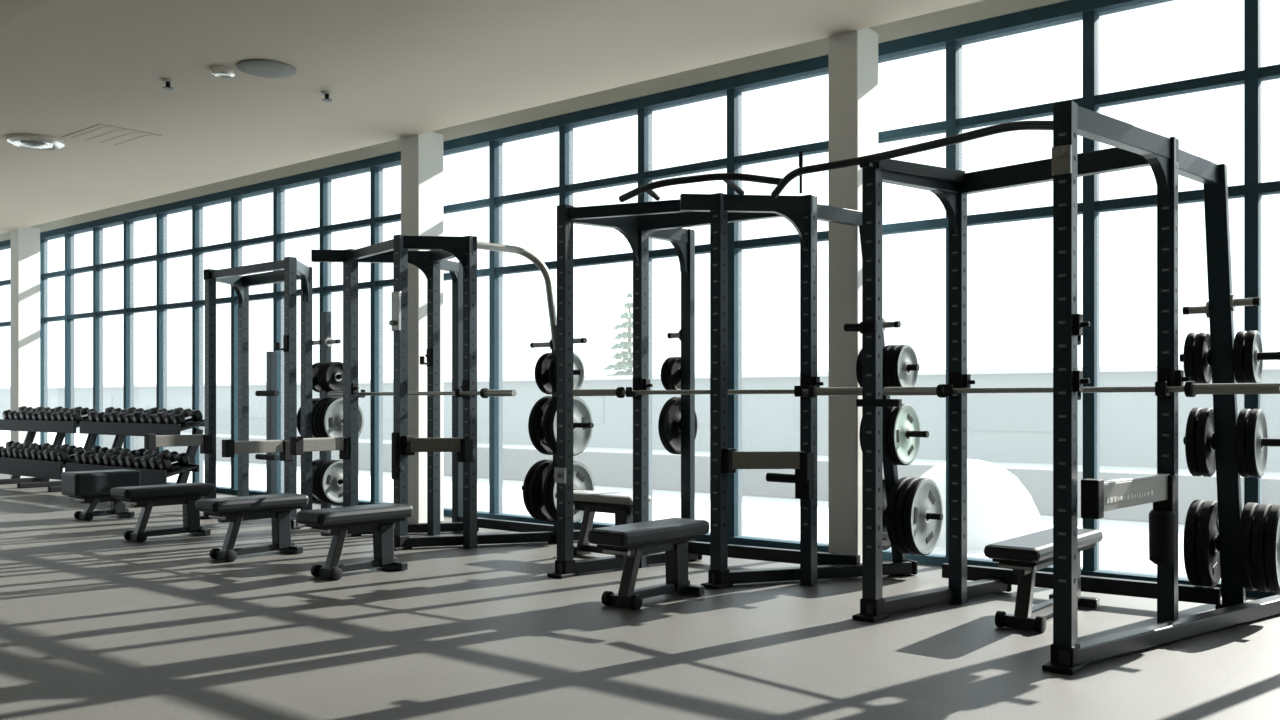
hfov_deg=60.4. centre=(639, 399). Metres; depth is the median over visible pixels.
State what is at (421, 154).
column
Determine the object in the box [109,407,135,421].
dumbbell
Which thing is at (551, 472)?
weight plate
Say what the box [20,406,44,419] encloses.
dumbbell
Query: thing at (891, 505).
weight plate
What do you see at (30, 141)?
recessed light
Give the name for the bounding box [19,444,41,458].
dumbbell
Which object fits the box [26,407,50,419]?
dumbbell
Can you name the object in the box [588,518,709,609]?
weight bench
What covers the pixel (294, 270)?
power rack
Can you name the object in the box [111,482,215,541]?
weight bench
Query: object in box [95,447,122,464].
dumbbell
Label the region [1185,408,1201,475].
weight plate
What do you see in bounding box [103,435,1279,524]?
wall
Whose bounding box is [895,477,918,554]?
weight plate
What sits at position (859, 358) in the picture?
weight plate
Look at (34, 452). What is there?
dumbbell
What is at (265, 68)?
ceiling speaker
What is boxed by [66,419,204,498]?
dumbbell rack
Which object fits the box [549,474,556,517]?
weight plate
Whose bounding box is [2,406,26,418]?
dumbbell
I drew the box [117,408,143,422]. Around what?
dumbbell
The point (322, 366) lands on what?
weight plate
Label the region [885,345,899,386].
weight plate
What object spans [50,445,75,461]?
dumbbell
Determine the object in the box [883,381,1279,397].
barbell
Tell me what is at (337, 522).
weight bench
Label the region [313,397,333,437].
weight plate
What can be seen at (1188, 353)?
weight plate
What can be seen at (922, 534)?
weight plate
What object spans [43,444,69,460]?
dumbbell
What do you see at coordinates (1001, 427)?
building
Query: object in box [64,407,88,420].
dumbbell
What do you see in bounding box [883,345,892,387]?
weight plate
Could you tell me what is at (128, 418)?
dumbbell
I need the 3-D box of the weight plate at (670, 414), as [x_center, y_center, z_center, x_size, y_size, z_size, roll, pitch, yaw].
[0.278,0.186,7.998,0.054,0.419,0.419,0,0,39]
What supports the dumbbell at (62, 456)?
in the dumbbell rack at (40, 472)
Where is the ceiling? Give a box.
[0,0,982,233]
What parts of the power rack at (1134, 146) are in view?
hanging rod, foot plate, arm, rail, foot plate, arm, rail, storage arm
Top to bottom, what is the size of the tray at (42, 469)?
0.265 m
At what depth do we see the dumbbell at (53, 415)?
14.17 m
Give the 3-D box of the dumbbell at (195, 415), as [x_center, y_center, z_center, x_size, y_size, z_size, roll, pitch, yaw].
[-5.062,0.204,12.314,0.136,0.194,0.317,0,0,39]
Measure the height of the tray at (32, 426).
0.195 m
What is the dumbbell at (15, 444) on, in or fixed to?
in the dumbbell rack at (40, 472)
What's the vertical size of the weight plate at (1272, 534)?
0.460 m
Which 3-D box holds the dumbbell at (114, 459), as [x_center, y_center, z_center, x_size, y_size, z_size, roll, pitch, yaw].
[-6.030,0.694,12.900,0.156,0.213,0.320,0,0,39]
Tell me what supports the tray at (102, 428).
on the dumbbell rack at (148, 476)
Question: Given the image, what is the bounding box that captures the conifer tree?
[604,292,632,375]
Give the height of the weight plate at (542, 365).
0.339 m
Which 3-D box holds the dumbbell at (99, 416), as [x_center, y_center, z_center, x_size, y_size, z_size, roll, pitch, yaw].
[-6.506,0.198,13.497,0.148,0.205,0.319,0,0,39]
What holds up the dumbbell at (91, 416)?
in the dumbbell rack at (148, 476)
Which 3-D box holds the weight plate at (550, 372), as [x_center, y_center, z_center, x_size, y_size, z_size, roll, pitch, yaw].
[-0.606,-0.214,8.829,0.044,0.340,0.340,0,0,40]
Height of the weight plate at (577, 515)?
0.135 m
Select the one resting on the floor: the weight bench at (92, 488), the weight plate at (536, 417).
the weight bench at (92, 488)
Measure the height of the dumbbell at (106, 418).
0.194 m
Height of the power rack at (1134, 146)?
2.530 m
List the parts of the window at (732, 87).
sill rail, head rail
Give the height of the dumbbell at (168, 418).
0.205 m
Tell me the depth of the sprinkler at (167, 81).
8.41 m
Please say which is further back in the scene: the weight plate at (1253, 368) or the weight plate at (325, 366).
the weight plate at (325, 366)
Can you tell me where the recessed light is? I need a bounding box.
[7,134,64,149]
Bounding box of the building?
[0,363,1279,471]
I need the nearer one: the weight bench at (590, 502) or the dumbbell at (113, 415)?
the weight bench at (590, 502)
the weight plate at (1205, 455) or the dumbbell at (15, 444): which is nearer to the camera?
the weight plate at (1205, 455)
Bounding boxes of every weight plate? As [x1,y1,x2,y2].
[297,398,315,434]
[300,398,320,437]
[312,362,320,392]
[312,397,329,437]
[312,459,320,501]
[312,460,330,502]
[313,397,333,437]
[316,460,338,502]
[317,362,328,391]
[317,397,337,437]
[319,460,342,502]
[320,362,331,390]
[321,397,363,437]
[323,362,342,390]
[523,460,545,520]
[528,396,552,454]
[528,460,553,521]
[535,353,551,394]
[543,398,556,453]
[543,463,556,520]
[548,354,556,391]
[549,402,556,449]
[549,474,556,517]
[553,353,584,389]
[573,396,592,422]
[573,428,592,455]
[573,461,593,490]
[573,506,583,523]
[658,397,697,454]
[660,357,673,389]
[666,357,680,389]
[856,349,861,386]
[859,419,861,449]
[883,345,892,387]
[883,407,898,464]
[883,477,890,549]
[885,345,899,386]
[886,477,910,553]
[888,404,919,464]
[892,345,917,386]
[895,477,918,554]
[904,478,942,555]
[1183,333,1198,383]
[1183,500,1205,585]
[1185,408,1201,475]
[1194,332,1211,383]
[1195,408,1215,476]
[1196,500,1220,586]
[1233,331,1247,382]
[1235,409,1251,476]
[1238,503,1258,590]
[1244,331,1262,382]
[1246,409,1267,477]
[1251,503,1271,591]
[1265,504,1279,592]
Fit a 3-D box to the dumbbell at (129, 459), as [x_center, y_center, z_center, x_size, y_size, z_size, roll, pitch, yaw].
[-5.741,0.688,12.663,0.168,0.224,0.323,0,0,39]
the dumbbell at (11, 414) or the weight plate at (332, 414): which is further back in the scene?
the dumbbell at (11, 414)
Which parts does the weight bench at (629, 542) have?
handle, leg, rail, leg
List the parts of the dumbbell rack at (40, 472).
foot rail, leg, foot rail, leg, foot rail, leg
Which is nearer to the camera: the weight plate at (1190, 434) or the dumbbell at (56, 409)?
the weight plate at (1190, 434)
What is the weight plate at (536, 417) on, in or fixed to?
on the power rack at (462, 444)
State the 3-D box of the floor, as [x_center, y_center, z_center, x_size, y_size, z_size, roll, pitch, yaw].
[-5.372,1.250,3.385,28.600,0.200,16.420,0,0,39]
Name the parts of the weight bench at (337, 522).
handle, leg, rail, leg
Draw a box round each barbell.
[328,388,516,397]
[573,385,861,397]
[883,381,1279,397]
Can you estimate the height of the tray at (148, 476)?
0.265 m
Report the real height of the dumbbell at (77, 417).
0.194 m
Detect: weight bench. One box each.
[61,469,140,520]
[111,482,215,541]
[196,493,308,561]
[296,503,412,579]
[555,490,650,554]
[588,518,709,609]
[984,528,1102,632]
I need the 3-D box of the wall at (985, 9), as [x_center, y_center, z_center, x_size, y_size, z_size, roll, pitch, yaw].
[-0.241,-2.760,9.640,28.600,0.380,0.200,0,0,39]
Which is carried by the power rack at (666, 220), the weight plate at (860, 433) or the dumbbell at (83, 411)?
the weight plate at (860, 433)
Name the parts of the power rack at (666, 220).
foot plate, arm, rail, storage arm, foot plate, arm, rail, storage arm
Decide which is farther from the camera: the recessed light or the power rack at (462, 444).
the recessed light
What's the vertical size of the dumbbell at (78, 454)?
0.236 m
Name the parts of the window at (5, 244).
head rail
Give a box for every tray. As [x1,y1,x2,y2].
[0,418,89,432]
[0,457,75,479]
[66,463,198,485]
[80,419,204,435]
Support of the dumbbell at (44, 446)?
in the dumbbell rack at (40, 472)
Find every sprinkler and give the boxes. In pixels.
[162,78,173,89]
[321,90,332,101]
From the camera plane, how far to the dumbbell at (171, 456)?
12.22 m
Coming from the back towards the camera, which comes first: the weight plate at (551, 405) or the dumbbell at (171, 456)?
the dumbbell at (171, 456)
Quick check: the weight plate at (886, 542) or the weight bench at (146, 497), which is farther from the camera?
the weight bench at (146, 497)
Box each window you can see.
[0,240,9,326]
[40,151,400,504]
[443,55,828,552]
[828,0,1279,597]
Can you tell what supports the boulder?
on the ground
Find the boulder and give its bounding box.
[920,459,1042,548]
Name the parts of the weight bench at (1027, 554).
handle, leg, rail, leg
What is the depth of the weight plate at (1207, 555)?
5.81 m
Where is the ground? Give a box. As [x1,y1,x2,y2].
[0,428,1279,579]
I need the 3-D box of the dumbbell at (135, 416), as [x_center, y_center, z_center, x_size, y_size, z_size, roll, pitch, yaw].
[-5.784,0.192,12.905,0.160,0.217,0.321,0,0,39]
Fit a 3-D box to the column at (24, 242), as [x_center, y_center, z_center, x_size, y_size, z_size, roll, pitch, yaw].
[-8.944,-0.680,16.005,0.270,3.660,0.305,0,0,39]
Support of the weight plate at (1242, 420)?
on the power rack at (1134, 146)
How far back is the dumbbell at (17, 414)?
14.90 m
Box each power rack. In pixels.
[144,257,342,529]
[290,234,593,550]
[547,173,942,588]
[771,100,1279,674]
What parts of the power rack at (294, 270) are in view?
foot plate, arm, foot plate, rail, arm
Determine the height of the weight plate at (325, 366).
0.300 m
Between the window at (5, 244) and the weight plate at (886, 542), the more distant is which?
the window at (5, 244)
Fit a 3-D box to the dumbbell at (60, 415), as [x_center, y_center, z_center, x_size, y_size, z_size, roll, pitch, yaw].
[-7.331,0.192,14.174,0.160,0.217,0.321,0,0,39]
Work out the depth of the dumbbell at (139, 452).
12.68 m
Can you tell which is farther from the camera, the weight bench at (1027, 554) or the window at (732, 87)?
the window at (732, 87)
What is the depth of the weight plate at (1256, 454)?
5.67 m
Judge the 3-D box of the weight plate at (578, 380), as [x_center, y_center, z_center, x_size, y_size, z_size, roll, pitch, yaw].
[-0.568,-0.214,8.798,0.044,0.340,0.340,0,0,39]
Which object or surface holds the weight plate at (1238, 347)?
on the power rack at (1134, 146)
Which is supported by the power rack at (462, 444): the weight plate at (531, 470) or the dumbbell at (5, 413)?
the weight plate at (531, 470)
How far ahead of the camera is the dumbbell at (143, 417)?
12.67 m
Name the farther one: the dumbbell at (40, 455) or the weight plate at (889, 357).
the dumbbell at (40, 455)
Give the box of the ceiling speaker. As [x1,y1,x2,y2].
[211,59,296,77]
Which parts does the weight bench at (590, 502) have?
leg, rail, leg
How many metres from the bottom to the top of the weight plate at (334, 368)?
0.300 m
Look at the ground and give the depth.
12.27 m
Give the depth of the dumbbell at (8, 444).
15.16 m
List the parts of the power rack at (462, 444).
foot plate, arm, foot plate, rail, arm, storage arm, rail, storage arm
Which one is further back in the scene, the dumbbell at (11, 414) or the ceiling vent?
the dumbbell at (11, 414)
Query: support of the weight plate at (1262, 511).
on the power rack at (1134, 146)
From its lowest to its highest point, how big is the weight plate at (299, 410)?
0.450 m
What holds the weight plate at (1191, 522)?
on the power rack at (1134, 146)
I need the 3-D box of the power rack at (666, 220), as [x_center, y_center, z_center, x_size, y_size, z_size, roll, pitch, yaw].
[0.689,-0.104,7.147,2.334,2.507,1.316,0,0,26]
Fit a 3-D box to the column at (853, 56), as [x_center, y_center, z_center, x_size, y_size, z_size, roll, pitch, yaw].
[1.452,-0.680,7.478,0.220,3.660,0.305,0,0,39]
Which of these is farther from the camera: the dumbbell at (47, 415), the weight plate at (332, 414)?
the dumbbell at (47, 415)
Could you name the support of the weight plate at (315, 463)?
on the power rack at (294, 270)
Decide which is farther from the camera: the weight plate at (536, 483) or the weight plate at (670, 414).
the weight plate at (536, 483)
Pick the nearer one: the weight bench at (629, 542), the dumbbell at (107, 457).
the weight bench at (629, 542)
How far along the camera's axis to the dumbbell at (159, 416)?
12.44 m
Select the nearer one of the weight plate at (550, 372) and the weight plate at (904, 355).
the weight plate at (904, 355)
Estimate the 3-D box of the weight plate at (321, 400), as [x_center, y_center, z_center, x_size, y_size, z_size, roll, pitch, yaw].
[-3.026,0.206,10.786,0.054,0.470,0.470,0,0,39]
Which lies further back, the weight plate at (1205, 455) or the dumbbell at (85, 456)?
the dumbbell at (85, 456)
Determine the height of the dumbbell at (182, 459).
0.213 m
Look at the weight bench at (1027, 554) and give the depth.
5.53 m
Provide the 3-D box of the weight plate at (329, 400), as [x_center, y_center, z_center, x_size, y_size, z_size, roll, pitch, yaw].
[-2.932,0.206,10.708,0.054,0.470,0.470,0,0,40]
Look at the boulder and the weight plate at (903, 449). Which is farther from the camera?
the boulder
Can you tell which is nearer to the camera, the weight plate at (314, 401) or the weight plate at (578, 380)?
the weight plate at (578, 380)
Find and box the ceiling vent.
[63,124,161,147]
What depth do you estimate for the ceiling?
8.08 m
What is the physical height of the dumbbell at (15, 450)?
0.224 m
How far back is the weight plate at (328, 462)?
10.61 m
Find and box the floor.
[0,474,1279,719]
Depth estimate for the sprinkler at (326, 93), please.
8.73 m
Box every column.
[10,227,39,478]
[401,131,442,522]
[829,28,877,562]
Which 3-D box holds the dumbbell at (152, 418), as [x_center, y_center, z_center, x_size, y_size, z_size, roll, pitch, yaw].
[-5.495,0.204,12.669,0.136,0.194,0.317,0,0,39]
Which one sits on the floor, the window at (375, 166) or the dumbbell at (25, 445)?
the window at (375, 166)
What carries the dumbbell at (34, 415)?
in the dumbbell rack at (40, 472)
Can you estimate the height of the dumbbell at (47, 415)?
0.205 m
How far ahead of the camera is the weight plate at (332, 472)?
10.64 m
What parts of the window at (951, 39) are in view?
head rail, sill rail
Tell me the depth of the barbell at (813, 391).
7.01 m
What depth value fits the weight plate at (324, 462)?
10.64 m
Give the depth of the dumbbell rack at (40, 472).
14.29 m
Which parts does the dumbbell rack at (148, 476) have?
leg, leg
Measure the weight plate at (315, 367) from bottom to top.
0.300 m
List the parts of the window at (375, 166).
head rail, sill rail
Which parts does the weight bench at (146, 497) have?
handle, leg, rail, leg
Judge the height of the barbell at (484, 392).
0.076 m
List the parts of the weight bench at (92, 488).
leg, rail, leg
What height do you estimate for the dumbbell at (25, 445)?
0.236 m
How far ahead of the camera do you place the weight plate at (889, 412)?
7.06 m
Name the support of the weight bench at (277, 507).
on the floor
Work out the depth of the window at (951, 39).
7.02 m
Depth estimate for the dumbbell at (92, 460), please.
13.14 m
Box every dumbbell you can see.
[0,442,20,456]
[1,443,23,457]
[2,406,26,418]
[6,441,14,447]
[7,442,31,457]
[8,407,32,419]
[13,443,37,458]
[14,408,35,419]
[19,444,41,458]
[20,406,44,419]
[24,443,50,459]
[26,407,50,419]
[31,444,56,459]
[32,408,53,419]
[37,445,60,460]
[38,406,62,419]
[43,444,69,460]
[44,407,69,420]
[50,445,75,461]
[51,408,73,420]
[57,406,81,420]
[57,447,84,463]
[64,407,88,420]
[70,408,97,423]
[74,446,101,463]
[81,447,107,463]
[88,407,114,421]
[89,448,113,464]
[95,408,121,421]
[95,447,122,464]
[103,409,126,421]
[103,448,130,465]
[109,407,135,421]
[111,450,135,466]
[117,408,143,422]
[118,448,145,466]
[125,409,148,422]
[126,450,153,467]
[132,407,158,422]
[134,451,159,468]
[140,408,166,422]
[141,450,169,468]
[148,409,173,423]
[150,451,178,469]
[156,407,183,423]
[158,453,189,471]
[164,408,191,423]
[173,409,202,425]
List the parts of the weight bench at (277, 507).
handle, leg, rail, leg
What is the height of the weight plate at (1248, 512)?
0.460 m
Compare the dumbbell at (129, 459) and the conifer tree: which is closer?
the dumbbell at (129, 459)
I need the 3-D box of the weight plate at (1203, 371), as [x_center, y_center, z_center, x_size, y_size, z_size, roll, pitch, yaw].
[3.011,-0.221,5.874,0.044,0.280,0.280,0,0,39]
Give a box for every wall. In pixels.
[0,0,1068,241]
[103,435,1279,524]
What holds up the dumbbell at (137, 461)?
in the dumbbell rack at (148, 476)
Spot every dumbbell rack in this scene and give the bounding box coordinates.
[0,418,97,491]
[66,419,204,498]
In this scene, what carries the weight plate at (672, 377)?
on the power rack at (666, 220)
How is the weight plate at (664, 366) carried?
on the power rack at (666, 220)
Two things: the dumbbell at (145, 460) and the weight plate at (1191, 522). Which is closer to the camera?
the weight plate at (1191, 522)
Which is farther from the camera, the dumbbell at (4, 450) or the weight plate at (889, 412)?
the dumbbell at (4, 450)

